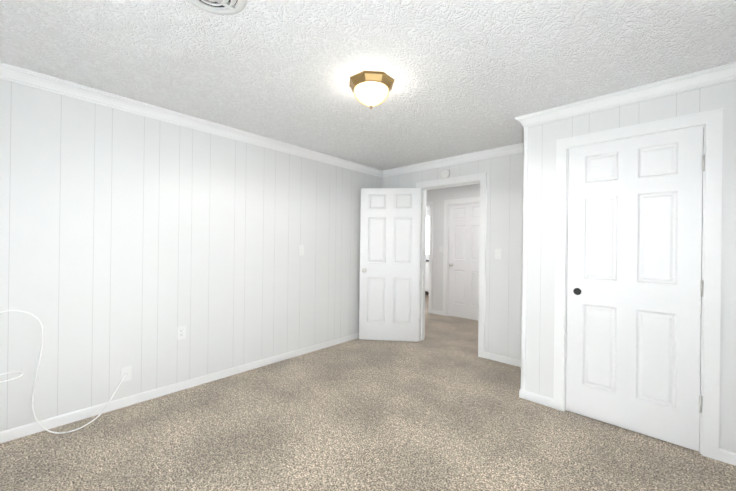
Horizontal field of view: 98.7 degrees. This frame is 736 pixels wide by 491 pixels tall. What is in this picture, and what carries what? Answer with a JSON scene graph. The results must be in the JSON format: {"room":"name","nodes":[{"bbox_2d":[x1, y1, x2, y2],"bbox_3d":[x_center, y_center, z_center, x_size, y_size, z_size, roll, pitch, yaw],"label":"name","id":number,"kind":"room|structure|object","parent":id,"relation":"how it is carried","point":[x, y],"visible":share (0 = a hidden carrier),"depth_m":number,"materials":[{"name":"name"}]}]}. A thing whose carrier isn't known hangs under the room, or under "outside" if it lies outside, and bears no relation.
{"room":"empty bedroom","nodes":[
{"label":"empty bedroom","id":0,"kind":"room"},
{"bbox_2d":[0,79,381,431],"bbox_3d":[-1.390,0.070,3.068,0.121,2.370,4.790,1,0,43],"label":"wall","id":1,"kind":"structure","parent":0,"point":[135,241],"depth_m":2.56,"materials":[{"name":"paint"}]},
{"bbox_2d":[0,310,131,433],"bbox_3d":[-2.060,0.819,2.063,0.272,0.853,0.897,1,0,43],"label":"cable","id":2,"kind":"object","parent":1,"relation":"attached to","point":[125,373],"visible":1,"depth_m":2.03,"materials":[{"name":"white plastic"}]},
{"bbox_2d":[0,333,358,443],"bbox_3d":[-1.356,1.220,3.023,0.012,0.070,4.550,1,0,43],"label":"baseboard","id":3,"kind":"structure","parent":1,"relation":"attached to","point":[32,428],"depth_m":2.56,"materials":[{"name":"paint"}]},
{"bbox_2d":[177,325,185,339],"bbox_3d":[-1.614,0.755,2.739,0.008,0.114,0.070,1,0,43],"label":"outlet","id":4,"kind":"object","parent":1,"relation":"attached to","point":[181,332],"visible":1,"depth_m":2.74,"materials":[{"name":"white plastic"}]},
{"bbox_2d":[0,62,383,176],"bbox_3d":[-1.311,-1.071,3.008,0.058,0.086,4.550,1,0,43],"label":"crown molding","id":5,"kind":"structure","parent":1,"relation":"attached to","point":[10,73],"depth_m":2.56,"materials":[{"name":"paint"}]},
{"bbox_2d":[299,245,303,254],"bbox_3d":[-0.764,0.055,3.642,0.018,0.114,0.070,1,0,43],"label":"light switch","id":6,"kind":"object","parent":1,"relation":"attached to","point":[301,249],"visible":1,"depth_m":3.65,"materials":[{"name":"white plastic"}]},
{"bbox_2d":[0,311,735,490],"bbox_3d":[0.025,1.322,2.869,5.090,0.100,6.440,1,0,43],"label":"floor carpet","id":7,"kind":"object","parent":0,"point":[442,406],"visible":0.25,"depth_m":2.07,"materials":[{"name":"beige carpet"}]},
{"bbox_2d":[0,0,735,169],"bbox_3d":[0.600,-1.141,4.035,5.870,0.100,8.890,1,0,43],"label":"ceiling","id":8,"kind":"structure","parent":0,"point":[469,76],"depth_m":1.85,"materials":[{"name":"white paint"}]},
{"bbox_2d":[186,0,246,14],"bbox_3d":[-0.682,-1.084,1.366,0.300,0.046,0.300,1,0,43],"label":"ceiling vent","id":9,"kind":"object","parent":8,"relation":"in","point":[225,7],"visible":1,"depth_m":1.44,"materials":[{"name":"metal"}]},
{"bbox_2d":[349,70,394,108],"bbox_3d":[0.022,-1.010,2.137,0.302,0.176,0.302,1,0,43],"label":"ceiling light","id":10,"kind":"object","parent":8,"relation":"attached to","point":[371,89],"visible":1,"depth_m":2.05,"materials":[{"name":"gold metal"}]},
{"bbox_2d":[425,295,428,310],"bbox_3d":[1.672,1.346,7.400,2.920,0.096,2.450,1,0,43],"label":"floor","id":11,"kind":"structure","parent":0,"point":[426,302],"depth_m":7.18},
{"bbox_2d":[425,263,428,294],"bbox_3d":[1.825,0.856,8.321,0.515,0.880,0.618,1,0,43],"label":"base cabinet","id":12,"kind":"object","parent":11,"relation":"on","point":[427,279],"depth_m":8.18,"materials":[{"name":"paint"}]},
{"bbox_2d":[426,207,429,258],"bbox_3d":[2.478,0.119,8.256,2.920,2.370,0.120,1,0,43],"label":"wall","id":13,"kind":"structure","parent":0,"point":[427,215],"depth_m":8.90,"materials":[{"name":"paint"}]},
{"bbox_2d":[426,217,429,253],"bbox_3d":[2.393,-0.272,8.247,2.200,1.050,0.010,1,0,43],"label":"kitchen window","id":14,"kind":"structure","parent":13,"relation":"in","point":[427,233],"depth_m":8.90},
{"bbox_2d":[383,152,522,359],"bbox_3d":[1.586,0.106,3.497,3.670,2.370,0.121,1,0,43],"label":"wall","id":15,"kind":"structure","parent":0,"point":[504,211],"depth_m":3.51,"materials":[{"name":"paint"}]},
{"bbox_2d":[359,188,420,341],"bbox_3d":[0.295,0.251,4.232,0.812,2.030,0.175,1,0,6],"label":"bedroom door","id":16,"kind":"structure","parent":15,"relation":"in","point":[389,290],"depth_m":4.21,"materials":[{"name":"paint"}]},
{"bbox_2d":[441,169,449,178],"bbox_3d":[0.968,-0.902,3.972,0.120,0.120,0.037,1,0,43],"label":"smoke detector","id":17,"kind":"object","parent":15,"relation":"attached to","point":[445,173],"visible":0.98,"depth_m":3.95,"materials":[{"name":"white plastic"}]},
{"bbox_2d":[416,172,486,357],"bbox_3d":[1.039,0.222,4.001,0.969,2.126,0.160,1,0,43],"label":"door frame","id":18,"kind":"structure","parent":15,"relation":"attached to","point":[481,178],"depth_m":4.24,"materials":[{"name":"paint"}]},
{"bbox_2d":[384,143,522,176],"bbox_3d":[1.017,-1.043,3.915,2.127,0.086,0.058,1,0,43],"label":"crown molding","id":19,"kind":"structure","parent":15,"relation":"attached to","point":[516,148],"depth_m":3.83,"materials":[{"name":"paint"}]},
{"bbox_2d":[495,249,501,258],"bbox_3d":[1.450,0.094,3.528,0.070,0.114,0.018,1,0,43],"label":"light switch","id":20,"kind":"object","parent":15,"relation":"attached to","point":[498,252],"visible":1,"depth_m":3.53,"materials":[{"name":"white plastic"}]},
{"bbox_2d":[484,352,520,366],"bbox_3d":[1.547,1.256,3.430,0.577,0.070,0.012,1,0,43],"label":"baseboard","id":21,"kind":"structure","parent":15,"relation":"attached to","point":[495,357],"depth_m":3.48,"materials":[{"name":"paint"}]},
{"bbox_2d":[426,183,479,311],"bbox_3d":[1.762,0.109,5.581,3.940,2.370,0.120,1,0,43],"label":"wall","id":22,"kind":"structure","parent":0,"point":[439,196],"depth_m":5.89,"materials":[{"name":"paint"}]},
{"bbox_2d":[448,203,479,320],"bbox_3d":[1.766,0.269,5.558,0.755,2.030,0.175,1,0,43],"label":"hall door","id":23,"kind":"structure","parent":22,"relation":"in","point":[464,233],"depth_m":5.60,"materials":[{"name":"paint"}]},
{"bbox_2d":[525,80,735,452],"bbox_3d":[2.102,0.112,2.445,1.484,2.370,0.725,1,0,43],"label":"wall","id":24,"kind":"structure","parent":0,"point":[540,271],"depth_m":2.36,"materials":[{"name":"paint"}]},
{"bbox_2d":[519,389,528,397],"bbox_3d":[1.536,1.256,2.947,0.012,0.070,0.736,1,0,43],"label":"baseboard","id":25,"kind":"structure","parent":24,"relation":"attached to","point":[522,393],"depth_m":2.66,"materials":[{"name":"paint"}]},
{"bbox_2d":[515,62,735,128],"bbox_3d":[1.761,-1.034,2.242,1.351,0.086,0.058,1,0,43],"label":"crown molding","id":26,"kind":"structure","parent":24,"relation":"attached to","point":[658,89],"depth_m":2.17,"materials":[{"name":"paint"}]},
{"bbox_2d":[566,126,704,451],"bbox_3d":[1.823,0.269,2.219,0.730,2.030,0.054,1,0,43],"label":"closet door","id":27,"kind":"structure","parent":24,"relation":"in","point":[635,285],"depth_m":2.18,"materials":[{"name":"paint"}]},
{"bbox_2d":[553,108,723,460],"bbox_3d":[1.842,0.231,2.246,0.889,2.126,0.120,1,0,43],"label":"door frame","id":28,"kind":"structure","parent":24,"relation":"attached to","point":[710,122],"depth_m":1.96,"materials":[{"name":"paint"}]}
]}

